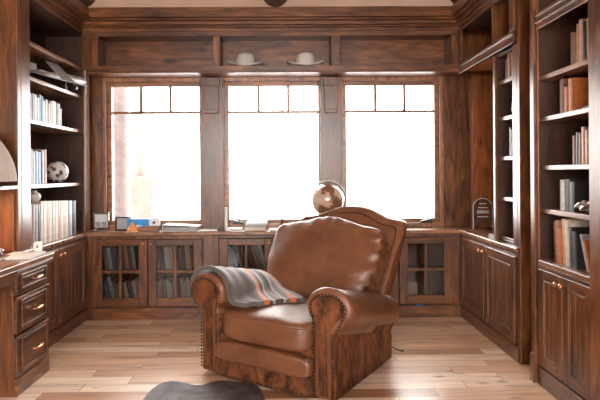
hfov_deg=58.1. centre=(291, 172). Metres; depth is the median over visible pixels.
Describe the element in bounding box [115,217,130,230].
picture frame
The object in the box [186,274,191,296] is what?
book
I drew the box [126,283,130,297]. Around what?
book
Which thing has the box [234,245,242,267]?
book
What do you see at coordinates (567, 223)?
book
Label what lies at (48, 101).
book
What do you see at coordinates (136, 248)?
book
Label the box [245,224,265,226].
book
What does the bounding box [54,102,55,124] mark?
book
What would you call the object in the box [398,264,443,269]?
shelf
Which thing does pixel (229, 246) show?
book
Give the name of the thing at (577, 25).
book
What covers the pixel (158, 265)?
book
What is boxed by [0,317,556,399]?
floor
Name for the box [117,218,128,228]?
picture
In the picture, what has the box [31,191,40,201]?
pot
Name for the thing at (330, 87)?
trim
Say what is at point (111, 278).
book
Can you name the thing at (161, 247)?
book
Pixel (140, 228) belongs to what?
wooden box
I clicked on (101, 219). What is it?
picture
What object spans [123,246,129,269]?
book
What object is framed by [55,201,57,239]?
book
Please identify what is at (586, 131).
book
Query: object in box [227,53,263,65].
cowboy hat
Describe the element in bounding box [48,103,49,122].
book
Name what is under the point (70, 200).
book
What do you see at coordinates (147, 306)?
base cabinet
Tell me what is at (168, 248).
book
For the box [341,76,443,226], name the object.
window
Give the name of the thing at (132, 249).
book
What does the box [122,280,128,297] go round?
book
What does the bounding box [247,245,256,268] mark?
book
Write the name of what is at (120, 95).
porch post
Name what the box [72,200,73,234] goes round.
book
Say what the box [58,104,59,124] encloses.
book
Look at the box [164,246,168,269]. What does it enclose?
book
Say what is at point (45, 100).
book
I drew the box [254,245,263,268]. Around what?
book
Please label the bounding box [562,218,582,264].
book
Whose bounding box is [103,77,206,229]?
window
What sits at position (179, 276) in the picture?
book
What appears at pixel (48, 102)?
book
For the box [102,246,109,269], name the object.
book
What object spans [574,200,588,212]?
glass dish
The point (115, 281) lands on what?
book
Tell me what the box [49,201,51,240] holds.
book
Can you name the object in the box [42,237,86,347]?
base cabinet
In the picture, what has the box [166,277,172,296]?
book
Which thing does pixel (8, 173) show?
table lamp
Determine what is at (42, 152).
book
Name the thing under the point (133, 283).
book
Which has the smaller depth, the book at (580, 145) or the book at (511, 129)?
the book at (580, 145)
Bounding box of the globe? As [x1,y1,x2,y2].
[308,179,346,214]
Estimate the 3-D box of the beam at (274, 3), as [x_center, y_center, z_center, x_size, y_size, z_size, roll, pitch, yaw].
[-0.104,-1.534,1.244,0.238,0.238,6.750,0,0,-1]
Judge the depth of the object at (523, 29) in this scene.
3.58 m
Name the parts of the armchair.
panel, nailhead trim, armrest, nailhead trim, frame, nailhead trim, panel, armrest, nailhead trim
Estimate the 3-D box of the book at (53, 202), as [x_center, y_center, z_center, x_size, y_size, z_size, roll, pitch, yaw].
[-1.964,0.371,4.197,0.234,0.305,0.050,0,0,-1]
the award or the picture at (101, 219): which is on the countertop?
the award
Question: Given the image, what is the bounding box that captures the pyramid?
[126,221,137,231]
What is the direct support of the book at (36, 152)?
on the bookcase at (50, 30)
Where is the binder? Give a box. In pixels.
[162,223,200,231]
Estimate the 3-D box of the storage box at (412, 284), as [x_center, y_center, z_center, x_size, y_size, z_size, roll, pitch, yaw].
[1.071,1.071,4.931,0.130,0.166,0.120,0,0,-1]
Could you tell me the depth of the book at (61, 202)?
4.34 m
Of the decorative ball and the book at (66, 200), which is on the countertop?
the book at (66, 200)
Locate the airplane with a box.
[30,60,87,93]
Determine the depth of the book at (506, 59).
3.85 m
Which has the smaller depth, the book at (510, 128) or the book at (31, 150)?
the book at (510, 128)
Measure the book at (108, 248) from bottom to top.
0.203 m
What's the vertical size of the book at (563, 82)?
0.200 m
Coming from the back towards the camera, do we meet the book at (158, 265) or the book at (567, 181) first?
the book at (158, 265)
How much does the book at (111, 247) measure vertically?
0.226 m
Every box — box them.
[127,218,148,228]
[138,226,160,231]
[408,280,417,294]
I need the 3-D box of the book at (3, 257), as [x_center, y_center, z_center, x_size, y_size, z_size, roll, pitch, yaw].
[-1.850,0.512,3.200,0.260,0.022,0.202,0,0,-1]
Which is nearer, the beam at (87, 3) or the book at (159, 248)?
the beam at (87, 3)
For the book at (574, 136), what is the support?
on the bookcase at (565, 300)
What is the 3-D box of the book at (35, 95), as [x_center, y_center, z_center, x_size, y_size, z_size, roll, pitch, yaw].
[-1.940,-0.476,3.939,0.149,0.191,0.040,0,0,-1]
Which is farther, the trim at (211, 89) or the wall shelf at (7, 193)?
the trim at (211, 89)
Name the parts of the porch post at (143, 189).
post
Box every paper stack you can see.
[5,251,45,259]
[198,229,217,231]
[227,227,242,230]
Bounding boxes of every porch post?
[113,88,128,219]
[130,88,156,218]
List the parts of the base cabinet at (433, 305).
door, door, frame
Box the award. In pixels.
[473,198,492,229]
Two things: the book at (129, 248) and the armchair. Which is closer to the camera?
the armchair
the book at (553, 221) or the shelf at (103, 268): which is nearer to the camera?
the book at (553, 221)
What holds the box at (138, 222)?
on the countertop
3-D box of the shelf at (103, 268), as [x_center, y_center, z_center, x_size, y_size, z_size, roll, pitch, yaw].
[-1.265,0.873,4.985,0.936,0.018,0.375,0,0,-1]
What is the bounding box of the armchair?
[191,206,406,399]
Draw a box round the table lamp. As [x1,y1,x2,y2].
[0,140,16,181]
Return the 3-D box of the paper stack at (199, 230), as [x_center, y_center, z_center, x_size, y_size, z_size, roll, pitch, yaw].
[-0.747,0.509,4.822,0.170,0.012,0.120,0,0,-6]
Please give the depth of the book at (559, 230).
3.08 m
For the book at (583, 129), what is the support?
on the bookcase at (565, 300)
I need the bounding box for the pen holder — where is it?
[149,218,160,225]
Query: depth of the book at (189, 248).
4.84 m
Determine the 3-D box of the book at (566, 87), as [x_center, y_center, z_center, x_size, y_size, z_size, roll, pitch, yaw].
[1.602,-0.412,3.051,0.113,0.150,0.040,0,0,-1]
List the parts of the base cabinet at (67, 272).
door panel, door, frame, door, door panel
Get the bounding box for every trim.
[0,0,21,251]
[85,233,461,319]
[89,78,103,229]
[200,78,223,228]
[320,77,341,190]
[443,76,469,226]
[470,76,493,226]
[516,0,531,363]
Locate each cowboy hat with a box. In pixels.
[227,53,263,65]
[287,52,324,64]
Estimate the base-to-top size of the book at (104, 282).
0.208 m
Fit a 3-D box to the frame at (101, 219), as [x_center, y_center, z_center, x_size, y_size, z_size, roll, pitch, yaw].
[-1.707,0.438,4.843,0.136,0.168,0.024,0,0,-5]
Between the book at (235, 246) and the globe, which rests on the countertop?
the globe
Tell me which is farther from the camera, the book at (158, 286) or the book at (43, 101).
the book at (158, 286)
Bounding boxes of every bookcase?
[20,0,89,250]
[493,43,517,246]
[529,0,599,399]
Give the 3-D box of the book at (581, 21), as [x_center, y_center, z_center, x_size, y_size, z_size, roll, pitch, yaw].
[1.628,-0.704,2.889,0.169,0.235,0.032,0,0,-1]
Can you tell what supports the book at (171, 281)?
in the base cabinet at (147, 306)
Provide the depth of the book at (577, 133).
2.93 m
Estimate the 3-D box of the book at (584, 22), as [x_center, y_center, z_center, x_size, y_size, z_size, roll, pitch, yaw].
[1.627,-0.694,2.857,0.163,0.215,0.030,0,0,-1]
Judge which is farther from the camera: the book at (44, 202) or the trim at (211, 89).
the trim at (211, 89)
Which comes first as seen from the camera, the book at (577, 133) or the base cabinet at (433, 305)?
the book at (577, 133)
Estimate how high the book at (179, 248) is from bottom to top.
0.193 m
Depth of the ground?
30.09 m
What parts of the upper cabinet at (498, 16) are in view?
crown, panel, rail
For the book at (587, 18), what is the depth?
2.83 m
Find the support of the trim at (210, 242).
attached to the wall at (474, 41)
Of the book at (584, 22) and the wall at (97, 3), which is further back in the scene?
the wall at (97, 3)
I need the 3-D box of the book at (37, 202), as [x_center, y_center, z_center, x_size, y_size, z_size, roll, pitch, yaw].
[-1.965,0.367,3.997,0.240,0.313,0.040,0,0,-1]
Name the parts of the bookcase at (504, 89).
shelf, shelf, shelf, shelf, shelf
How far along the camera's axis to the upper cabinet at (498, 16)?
4.19 m
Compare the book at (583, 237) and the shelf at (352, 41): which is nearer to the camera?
the book at (583, 237)
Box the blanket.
[189,265,304,307]
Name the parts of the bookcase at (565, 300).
door panel, door, rail, shelf, shelf, shelf, shelf, shelf, rail, shelf, door, door panel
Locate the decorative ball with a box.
[46,161,68,182]
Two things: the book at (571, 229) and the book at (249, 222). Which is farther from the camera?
the book at (249, 222)
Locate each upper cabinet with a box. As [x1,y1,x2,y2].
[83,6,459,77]
[451,0,516,73]
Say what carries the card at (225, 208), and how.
on the countertop
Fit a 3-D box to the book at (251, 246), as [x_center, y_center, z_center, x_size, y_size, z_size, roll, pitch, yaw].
[-0.328,0.741,4.914,0.098,0.233,0.169,0,0,-1]
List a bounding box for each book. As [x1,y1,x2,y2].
[0,255,9,260]
[30,93,31,119]
[30,149,32,184]
[31,93,33,119]
[31,201,42,242]
[31,204,32,246]
[32,204,34,244]
[33,149,46,183]
[33,151,34,184]
[34,94,36,120]
[35,151,37,183]
[35,204,37,241]
[36,94,40,120]
[37,97,38,120]
[38,151,44,183]
[38,152,40,183]
[38,204,39,240]
[41,96,42,121]
[43,99,47,122]
[43,101,44,121]
[43,201,46,242]
[46,201,48,241]
[48,101,53,123]
[48,102,51,123]
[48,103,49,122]
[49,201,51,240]
[52,201,54,240]
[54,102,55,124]
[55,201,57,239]
[56,103,57,124]
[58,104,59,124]
[58,201,60,238]
[60,109,61,125]
[60,201,62,237]
[63,201,65,236]
[66,200,67,236]
[68,200,69,235]
[70,200,71,234]
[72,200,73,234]
[74,200,75,233]
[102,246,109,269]
[103,279,109,297]
[106,280,111,297]
[107,247,112,269]
[108,274,116,297]
[110,246,116,269]
[112,279,118,297]
[113,246,118,269]
[118,277,126,297]
[122,246,125,269]
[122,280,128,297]
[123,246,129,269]
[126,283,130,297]
[127,247,133,269]
[128,277,135,297]
[130,246,135,269]
[131,278,138,297]
[133,246,138,269]
[135,276,138,296]
[157,246,159,269]
[157,279,159,297]
[158,246,162,269]
[159,276,165,296]
[160,246,165,269]
[163,277,168,296]
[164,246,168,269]
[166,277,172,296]
[167,246,171,269]
[169,280,173,296]
[170,246,173,269]
[177,246,180,269]
[177,273,182,296]
[178,246,183,268]
[180,275,186,296]
[182,246,185,268]
[184,246,188,268]
[184,279,187,296]
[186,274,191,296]
[187,246,193,268]
[228,245,235,267]
[230,245,240,267]
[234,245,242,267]
[236,245,244,267]
[240,246,248,267]
[242,245,251,268]
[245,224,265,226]
[245,227,265,230]
[246,220,267,224]
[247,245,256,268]
[247,246,253,268]
[250,245,260,268]
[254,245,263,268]
[257,245,264,268]
[506,59,507,77]
[509,52,511,76]
[509,127,512,155]
[511,129,512,155]
[553,221,556,261]
[555,220,561,262]
[558,229,562,263]
[560,79,567,112]
[560,180,564,210]
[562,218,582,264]
[564,86,567,111]
[564,220,589,266]
[565,179,588,210]
[568,78,588,110]
[569,227,589,267]
[570,182,588,211]
[571,32,574,64]
[572,135,575,164]
[572,231,589,268]
[574,32,576,62]
[576,24,578,61]
[576,132,580,163]
[579,19,586,60]
[579,133,581,163]
[580,234,589,272]
[581,127,588,163]
[583,21,586,59]
[583,240,589,272]
[585,130,588,163]
[587,18,587,57]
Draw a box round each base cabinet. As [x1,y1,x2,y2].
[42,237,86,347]
[93,235,203,319]
[218,235,274,271]
[390,233,453,316]
[460,234,518,361]
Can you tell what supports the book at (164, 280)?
in the base cabinet at (147, 306)
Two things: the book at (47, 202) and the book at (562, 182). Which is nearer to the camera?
the book at (562, 182)
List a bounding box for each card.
[33,241,42,250]
[224,207,227,230]
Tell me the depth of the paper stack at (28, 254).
3.38 m
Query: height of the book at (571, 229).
0.222 m
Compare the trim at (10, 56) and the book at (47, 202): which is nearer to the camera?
the trim at (10, 56)
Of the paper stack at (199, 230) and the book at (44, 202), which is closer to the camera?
the book at (44, 202)
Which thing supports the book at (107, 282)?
in the base cabinet at (147, 306)
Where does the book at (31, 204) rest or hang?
on the countertop
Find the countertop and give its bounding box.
[2,227,518,252]
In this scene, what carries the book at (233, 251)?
in the base cabinet at (224, 241)
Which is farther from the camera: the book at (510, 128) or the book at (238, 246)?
the book at (238, 246)
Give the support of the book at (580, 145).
on the bookcase at (565, 300)
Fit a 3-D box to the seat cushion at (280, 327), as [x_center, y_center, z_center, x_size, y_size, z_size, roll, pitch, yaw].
[0.006,0.931,3.505,0.689,0.222,0.748,0,0,32]
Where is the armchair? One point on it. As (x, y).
(343, 261)
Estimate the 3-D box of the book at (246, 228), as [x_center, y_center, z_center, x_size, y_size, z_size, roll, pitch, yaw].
[-0.328,0.497,4.911,0.180,0.030,0.252,0,0,-1]
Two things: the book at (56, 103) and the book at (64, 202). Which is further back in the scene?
the book at (64, 202)
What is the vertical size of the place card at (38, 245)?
0.072 m
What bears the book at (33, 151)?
on the bookcase at (50, 30)
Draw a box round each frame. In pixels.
[93,212,108,230]
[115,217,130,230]
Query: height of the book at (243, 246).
0.220 m
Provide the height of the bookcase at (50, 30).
1.935 m
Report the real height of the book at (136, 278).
0.234 m
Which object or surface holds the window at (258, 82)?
in the wall at (474, 41)
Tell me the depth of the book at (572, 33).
2.97 m
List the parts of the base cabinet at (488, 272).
door panel, door, door panel, door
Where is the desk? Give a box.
[0,252,53,396]
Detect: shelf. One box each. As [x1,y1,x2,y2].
[0,186,17,251]
[102,267,193,270]
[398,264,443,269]
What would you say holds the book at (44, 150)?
on the bookcase at (50, 30)
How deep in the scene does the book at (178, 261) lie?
4.82 m
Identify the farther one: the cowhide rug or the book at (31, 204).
the book at (31, 204)
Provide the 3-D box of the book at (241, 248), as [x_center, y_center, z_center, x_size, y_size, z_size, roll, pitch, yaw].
[-0.421,0.763,4.897,0.078,0.190,0.143,0,0,-1]
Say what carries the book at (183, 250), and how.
in the base cabinet at (147, 306)
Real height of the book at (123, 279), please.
0.214 m
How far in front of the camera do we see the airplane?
4.34 m
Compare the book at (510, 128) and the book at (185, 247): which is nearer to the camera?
the book at (510, 128)
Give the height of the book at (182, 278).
0.229 m
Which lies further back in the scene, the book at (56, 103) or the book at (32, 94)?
the book at (56, 103)
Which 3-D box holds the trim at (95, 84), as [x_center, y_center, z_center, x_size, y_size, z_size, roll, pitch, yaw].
[-1.976,-0.174,4.970,0.495,1.395,0.020,0,0,-1]
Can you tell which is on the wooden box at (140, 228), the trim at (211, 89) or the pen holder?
the pen holder
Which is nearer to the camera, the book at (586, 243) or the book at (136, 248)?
the book at (586, 243)
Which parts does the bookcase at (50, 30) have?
shelf, shelf, shelf, shelf, crown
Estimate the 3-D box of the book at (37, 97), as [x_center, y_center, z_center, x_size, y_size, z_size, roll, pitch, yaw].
[-1.929,-0.468,3.979,0.131,0.175,0.036,0,0,-1]
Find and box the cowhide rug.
[143,380,264,399]
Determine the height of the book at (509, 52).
0.190 m
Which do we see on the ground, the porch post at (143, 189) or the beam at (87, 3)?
the porch post at (143, 189)
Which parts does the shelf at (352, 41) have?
rail, rail, crown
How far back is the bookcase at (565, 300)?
3.11 m
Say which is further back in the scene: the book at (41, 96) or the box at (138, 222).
the box at (138, 222)
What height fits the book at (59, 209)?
0.301 m
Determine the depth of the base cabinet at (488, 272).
4.05 m
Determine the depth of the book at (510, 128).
3.80 m
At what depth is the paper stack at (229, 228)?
4.78 m
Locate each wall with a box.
[89,0,453,6]
[89,30,492,297]
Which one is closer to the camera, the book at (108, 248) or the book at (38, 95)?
the book at (38, 95)
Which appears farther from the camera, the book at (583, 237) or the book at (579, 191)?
the book at (579, 191)
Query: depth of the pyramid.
4.78 m
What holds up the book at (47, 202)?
on the countertop
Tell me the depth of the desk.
3.18 m
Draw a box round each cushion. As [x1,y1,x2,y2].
[223,295,315,352]
[267,216,387,294]
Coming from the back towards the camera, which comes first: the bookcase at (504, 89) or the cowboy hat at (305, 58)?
the cowboy hat at (305, 58)
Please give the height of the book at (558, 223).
0.246 m
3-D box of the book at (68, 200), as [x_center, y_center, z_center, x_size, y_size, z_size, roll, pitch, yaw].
[-1.959,0.377,4.499,0.221,0.293,0.040,0,0,-1]
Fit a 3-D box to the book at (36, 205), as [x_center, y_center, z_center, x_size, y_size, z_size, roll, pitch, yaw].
[-1.957,0.375,3.915,0.224,0.297,0.040,0,0,-1]
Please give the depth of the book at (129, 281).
4.82 m
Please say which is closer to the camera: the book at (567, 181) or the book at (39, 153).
the book at (567, 181)
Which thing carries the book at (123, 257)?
in the base cabinet at (147, 306)
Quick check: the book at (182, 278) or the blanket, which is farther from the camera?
the book at (182, 278)
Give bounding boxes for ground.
[129,187,432,219]
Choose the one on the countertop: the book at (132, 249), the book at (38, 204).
the book at (38, 204)
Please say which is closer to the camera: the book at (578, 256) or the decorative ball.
the book at (578, 256)
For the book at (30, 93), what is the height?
0.187 m
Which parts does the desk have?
drawer, drawer, drawer, handle, handle, handle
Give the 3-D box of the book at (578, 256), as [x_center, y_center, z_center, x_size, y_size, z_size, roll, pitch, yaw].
[1.607,0.418,2.927,0.150,0.202,0.052,0,0,-1]
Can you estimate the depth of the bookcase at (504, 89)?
4.02 m
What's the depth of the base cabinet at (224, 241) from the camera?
4.75 m
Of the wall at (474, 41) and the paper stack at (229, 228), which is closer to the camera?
the paper stack at (229, 228)
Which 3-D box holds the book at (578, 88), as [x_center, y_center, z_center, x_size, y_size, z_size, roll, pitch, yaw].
[1.621,-0.432,3.007,0.145,0.190,0.045,0,0,-1]
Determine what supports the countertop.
on the base cabinet at (67, 272)
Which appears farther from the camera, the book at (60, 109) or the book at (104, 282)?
the book at (104, 282)
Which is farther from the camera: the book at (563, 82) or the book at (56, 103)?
the book at (56, 103)
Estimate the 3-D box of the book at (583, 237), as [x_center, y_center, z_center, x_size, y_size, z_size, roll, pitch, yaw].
[1.610,0.421,2.840,0.147,0.195,0.087,0,0,-1]
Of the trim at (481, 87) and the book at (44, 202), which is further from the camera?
the trim at (481, 87)
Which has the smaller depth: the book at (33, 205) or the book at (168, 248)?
the book at (33, 205)
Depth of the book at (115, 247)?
4.82 m
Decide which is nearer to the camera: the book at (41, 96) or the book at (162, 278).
the book at (41, 96)
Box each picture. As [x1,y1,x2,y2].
[95,214,107,226]
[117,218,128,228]
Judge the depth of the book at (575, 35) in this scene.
2.94 m
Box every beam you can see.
[80,0,94,6]
[264,0,286,6]
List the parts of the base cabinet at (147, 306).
door, door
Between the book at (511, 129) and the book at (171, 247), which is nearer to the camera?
the book at (511, 129)
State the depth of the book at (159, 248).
4.82 m
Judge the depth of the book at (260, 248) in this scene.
4.83 m
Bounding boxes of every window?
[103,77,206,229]
[219,77,320,228]
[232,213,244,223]
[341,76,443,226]
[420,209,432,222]
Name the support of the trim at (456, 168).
attached to the wall at (474, 41)
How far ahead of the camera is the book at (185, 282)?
4.82 m
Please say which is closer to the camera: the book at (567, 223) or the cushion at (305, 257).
the book at (567, 223)
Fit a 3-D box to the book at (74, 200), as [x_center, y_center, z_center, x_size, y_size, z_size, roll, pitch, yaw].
[-1.959,0.380,4.623,0.216,0.287,0.040,0,0,-1]
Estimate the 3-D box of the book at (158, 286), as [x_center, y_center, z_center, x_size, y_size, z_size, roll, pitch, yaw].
[-1.193,1.070,4.893,0.052,0.201,0.150,0,0,-1]
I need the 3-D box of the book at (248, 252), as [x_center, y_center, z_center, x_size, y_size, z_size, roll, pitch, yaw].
[-0.379,0.742,4.914,0.088,0.232,0.170,0,0,-1]

